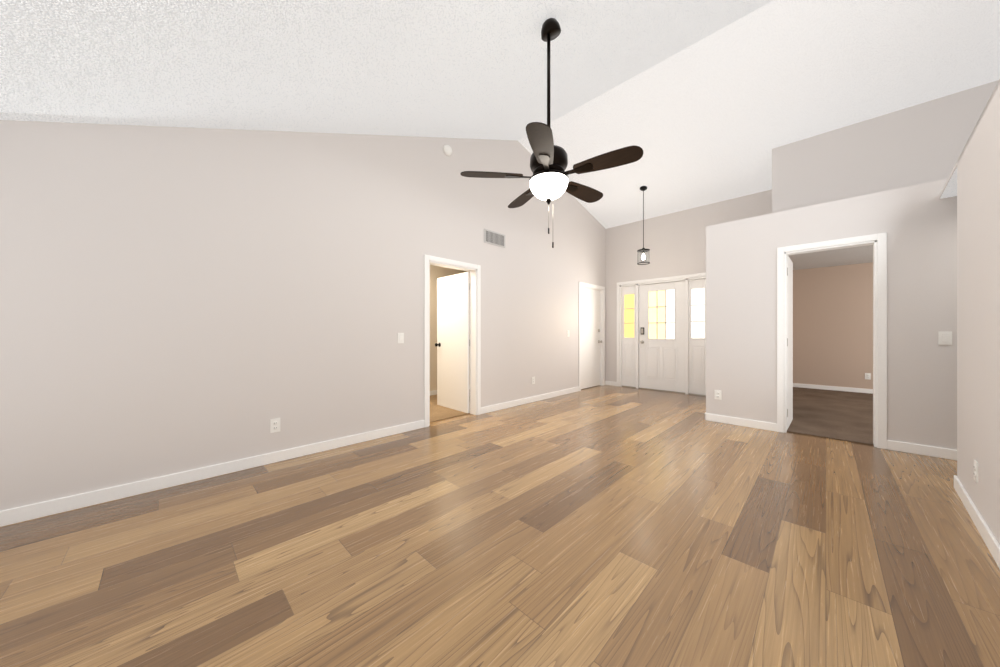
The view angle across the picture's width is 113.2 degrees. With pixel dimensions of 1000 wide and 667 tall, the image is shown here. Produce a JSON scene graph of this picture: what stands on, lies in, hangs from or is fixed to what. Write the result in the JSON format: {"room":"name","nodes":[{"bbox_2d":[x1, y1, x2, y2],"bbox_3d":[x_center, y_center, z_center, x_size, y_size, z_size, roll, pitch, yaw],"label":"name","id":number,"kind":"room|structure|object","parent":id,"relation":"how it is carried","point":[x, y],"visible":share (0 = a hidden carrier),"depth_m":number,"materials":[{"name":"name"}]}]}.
{"room":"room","nodes":[
{"label":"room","id":0,"kind":"room"},
{"bbox_2d":[0,120,605,510],"bbox_3d":[-0.560,-0.925,4.288,0.120,4.050,8.160,0,0,45],"label":"wall","id":1,"kind":"structure","parent":0,"point":[173,300],"depth_m":2.65,"materials":[{"name":"paint"}]},
{"bbox_2d":[0,420,423,526],"bbox_3d":[-2.078,1.055,2.653,0.014,0.090,3.396,0,0,45],"label":"baseboard","id":2,"kind":"structure","parent":1,"relation":"attached to","point":[41,509],"depth_m":2.38,"materials":[{"name":"white wood"}]},
{"bbox_2d":[270,418,279,432],"bbox_3d":[-1.919,0.785,2.819,0.010,0.116,0.072,0,0,45],"label":"electrical outlet","id":3,"kind":"object","parent":1,"relation":"attached to","point":[275,425],"visible":1,"depth_m":2.81,"materials":[{"name":"white plastic"}]},
{"bbox_2d":[398,333,403,342],"bbox_3d":[-1.097,0.050,3.652,0.010,0.116,0.072,0,0,45],"label":"light switch","id":4,"kind":"object","parent":1,"relation":"attached to","point":[400,337],"visible":1,"depth_m":3.65,"materials":[{"name":"white plastic"}]},
{"bbox_2d":[443,145,451,155],"bbox_3d":[-0.646,-2.275,4.092,0.034,0.128,0.128,0,0,45],"label":"smoke detector","id":5,"kind":"object","parent":1,"relation":"attached to","point":[447,149],"visible":0.96,"depth_m":4.07,"materials":[{"name":"white plastic"}]},
{"bbox_2d":[435,272,469,412],"bbox_3d":[-0.688,0.123,4.786,0.183,1.929,0.761,0,0,-43],"label":"room door","id":6,"kind":"structure","parent":1,"relation":"in","point":[452,344],"depth_m":4.74,"materials":[{"name":"white wood"}]},
{"bbox_2d":[424,255,480,426],"bbox_3d":[-0.625,0.087,4.223,0.152,2.025,0.881,0,0,45],"label":"door frame","id":7,"kind":"structure","parent":1,"relation":"attached to","point":[474,270],"depth_m":4.44,"materials":[{"name":"white wood"}]},
{"bbox_2d":[484,229,504,247],"bbox_3d":[-0.071,-1.350,4.691,0.012,0.190,0.420,0,0,45],"label":"air vent","id":8,"kind":"object","parent":1,"relation":"in","point":[494,238],"visible":1,"depth_m":4.67,"materials":[{"name":"white metal"}]},
{"bbox_2d":[481,387,578,413],"bbox_3d":[0.617,1.055,5.387,0.014,0.090,2.521,0,0,45],"label":"baseboard","id":9,"kind":"structure","parent":1,"relation":"attached to","point":[491,408],"depth_m":5.16,"materials":[{"name":"white wood"}]},
{"bbox_2d":[581,287,601,388],"bbox_3d":[1.807,0.081,6.696,0.188,2.014,0.866,0,0,45],"label":"door","id":10,"kind":"structure","parent":1,"relation":"in","point":[590,338],"depth_m":6.70,"materials":[{"name":"white wood"}]},
{"bbox_2d":[579,282,604,390],"bbox_3d":[1.818,0.055,6.690,0.138,2.090,1.020,0,0,45],"label":"door frame","id":11,"kind":"structure","parent":1,"relation":"attached to","point":[602,328],"depth_m":6.96,"materials":[{"name":"white wood"}]},
{"bbox_2d":[0,0,772,139],"bbox_3d":[1.060,-2.011,0.612,7.590,2.178,5.200,0,0,45],"label":"ceiling","id":12,"kind":"structure","parent":0,"point":[472,69],"depth_m":2.19,"materials":[{"name":"white paint"}]},
{"bbox_2d":[460,18,642,247],"bbox_3d":[0.311,-1.387,2.291,1.191,1.516,1.090,0,21,45],"label":"ceiling fan","id":13,"kind":"object","parent":12,"relation":"hanging from","point":[548,181],"visible":1,"depth_m":2.25,"materials":[{"name":"brown metal"}]},
{"bbox_2d":[430,265,468,390],"bbox_3d":[-1.594,-0.120,5.504,0.100,2.440,5.000,0,0,45],"label":"wall","id":14,"kind":"structure","parent":0,"point":[436,272],"depth_m":5.86,"materials":[{"name":"beige paint"}]},
{"bbox_2d":[430,390,436,394],"bbox_3d":[-1.553,1.055,5.464,0.014,0.090,4.800,0,0,45],"label":"baseboard","id":15,"kind":"structure","parent":14,"relation":"attached to","point":[434,392],"depth_m":5.84,"materials":[{"name":"white wood"}]},
{"bbox_2d":[430,395,469,422],"bbox_3d":[-1.619,1.124,5.529,3.130,0.072,4.800,0,0,45],"label":"floor","id":16,"kind":"structure","parent":0,"point":[438,412],"depth_m":4.54,"materials":[{"name":"brown wood"}]},
{"bbox_2d":[0,385,999,666],"bbox_3d":[2.099,1.130,1.666,7.590,0.060,8.160,0,0,45],"label":"floor","id":17,"kind":"structure","parent":0,"point":[604,525],"depth_m":1.62,"materials":[{"name":"brown wood"}]},
{"bbox_2d":[606,189,771,381],"bbox_3d":[3.302,-0.580,6.125,3.040,3.360,0.120,0,0,45],"label":"wall","id":18,"kind":"structure","parent":0,"point":[675,243],"depth_m":6.25,"materials":[{"name":"paint"}]},
{"bbox_2d":[617,273,705,395],"bbox_3d":[3.093,0.020,6.320,1.730,2.160,0.136,0,0,45],"label":"door frame","id":19,"kind":"structure","parent":18,"relation":"attached to","point":[628,334],"depth_m":6.06,"materials":[{"name":"white wood"}]},
{"bbox_2d":[639,281,684,392],"bbox_3d":[3.071,0.059,6.298,0.842,2.041,0.119,0,0,45],"label":"front door","id":20,"kind":"structure","parent":18,"relation":"in","point":[661,336],"depth_m":6.29,"materials":[{"name":"white wood"}]},
{"bbox_2d":[518,0,999,228],"bbox_3d":[3.925,-2.655,3.517,7.590,0.890,2.960,0,0,45],"label":"ceiling","id":21,"kind":"structure","parent":0,"point":[718,115],"depth_m":3.68,"materials":[{"name":"white paint"}]},
{"bbox_2d":[637,186,649,264],"bbox_3d":[2.446,-1.812,5.614,0.200,1.274,0.469,0,-14,45],"label":"pendant light","id":22,"kind":"object","parent":21,"relation":"hanging from","point":[643,250],"visible":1,"depth_m":5.60,"materials":[{"name":"black metal"}]},
{"bbox_2d":[706,179,946,269],"bbox_3d":[5.976,-1.325,3.896,5.200,0.070,4.300,0,0,45],"label":"ceiling","id":23,"kind":"structure","parent":0,"point":[912,188],"depth_m":4.16,"materials":[{"name":"paint"}]},
{"bbox_2d":[787,387,873,445],"bbox_3d":[6.019,1.124,3.896,5.140,0.072,4.240,0,0,45],"label":"floor","id":24,"kind":"structure","parent":0,"point":[839,415],"depth_m":4.41,"materials":[{"name":"brown wood"}]},
{"bbox_2d":[706,186,956,449],"bbox_3d":[4.466,-0.100,2.450,5.080,2.400,0.120,0,0,45],"label":"wall","id":25,"kind":"structure","parent":0,"point":[919,227],"depth_m":3.14,"materials":[{"name":"paint"}]},
{"bbox_2d":[715,390,720,399],"bbox_3d":[2.705,0.760,4.096,0.072,0.116,0.010,0,0,45],"label":"outlet","id":26,"kind":"object","parent":25,"relation":"attached to","point":[717,394],"visible":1,"depth_m":4.09,"materials":[{"name":"white plastic"}]},
{"bbox_2d":[708,413,776,431],"bbox_3d":[2.858,1.055,3.942,0.694,0.090,0.014,0,0,45],"label":"baseboard","id":27,"kind":"structure","parent":25,"relation":"attached to","point":[769,426],"depth_m":3.91,"materials":[{"name":"white wood"}]},
{"bbox_2d":[787,255,792,429],"bbox_3d":[3.444,0.096,3.995,0.647,1.984,0.113,0,0,-44],"label":"bedroom door","id":28,"kind":"structure","parent":25,"relation":"in","point":[789,341],"depth_m":3.90,"materials":[{"name":"white wood"}]},
{"bbox_2d":[777,232,886,448],"bbox_3d":[3.437,0.070,3.465,0.801,2.060,0.152,0,0,45],"label":"door frame","id":29,"kind":"structure","parent":25,"relation":"attached to","point":[879,243],"depth_m":3.22,"materials":[{"name":"white wood"}]},
{"bbox_2d":[887,440,956,460],"bbox_3d":[4.937,1.055,1.891,3.545,0.090,0.014,0,0,45],"label":"baseboard","id":30,"kind":"structure","parent":25,"relation":"attached to","point":[951,454],"depth_m":2.98,"materials":[{"name":"white wood"}]},
{"bbox_2d":[938,331,951,344],"bbox_3d":[3.915,0.040,2.902,0.072,0.116,0.010,0,0,45],"label":"light switch","id":31,"kind":"object","parent":25,"relation":"attached to","point":[944,337],"visible":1,"depth_m":2.90,"materials":[{"name":"white plastic"}]},
{"bbox_2d":[793,262,872,388],"bbox_3d":[7.444,-0.100,5.384,5.200,2.400,0.120,0,0,45],"label":"wall","id":32,"kind":"structure","parent":0,"point":[832,325],"depth_m":6.32,"materials":[{"name":"beige paint"}]},
{"bbox_2d":[793,383,872,393],"bbox_3d":[7.397,1.055,5.336,4.960,0.090,0.014,0,0,45],"label":"baseboard","id":33,"kind":"structure","parent":32,"relation":"attached to","point":[824,387],"depth_m":6.31,"materials":[{"name":"white wood"}]},
{"bbox_2d":[865,373,870,379],"bbox_3d":[6.708,0.780,6.019,0.072,0.116,0.010,0,0,45],"label":"outlet","id":34,"kind":"object","parent":32,"relation":"attached to","point":[868,376],"visible":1,"depth_m":6.01,"materials":[{"name":"white plastic"}]},
{"bbox_2d":[772,80,998,212],"bbox_3d":[5.330,-1.925,2.834,4.630,1.130,0.120,0,0,45],"label":"wall","id":35,"kind":"structure","parent":0,"point":[925,142],"depth_m":3.75,"materials":[{"name":"paint"}]},
{"bbox_2d":[939,80,999,198],"bbox_3d":[2.708,-1.208,-0.339,3.668,0.033,6.320,0,0,45],"label":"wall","id":36,"kind":"structure","parent":0,"point":[950,190],"depth_m":2.59,"materials":[{"name":"white paint"}]},
{"bbox_2d":[957,79,999,543],"bbox_3d":[1.252,-0.062,0.474,5.450,2.325,0.120,0,0,-42],"label":"wall","id":37,"kind":"structure","parent":0,"point":[978,302],"depth_m":1.85,"materials":[{"name":"paint"}]},
{"bbox_2d":[974,459,977,482],"bbox_3d":[2.768,0.800,1.921,0.072,0.116,0.009,0,0,-42],"label":"outlet","id":38,"kind":"object","parent":37,"relation":"attached to","point":[975,470],"visible":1,"depth_m":1.91,"materials":[{"name":"white plastic"}]},
{"bbox_2d":[954,475,999,568],"bbox_3d":[1.341,1.055,0.564,0.481,0.090,5.222,0,0,45],"label":"baseboard","id":39,"kind":"structure","parent":37,"relation":"attached to","point":[991,542],"depth_m":1.82,"materials":[{"name":"white wood"}]}
]}

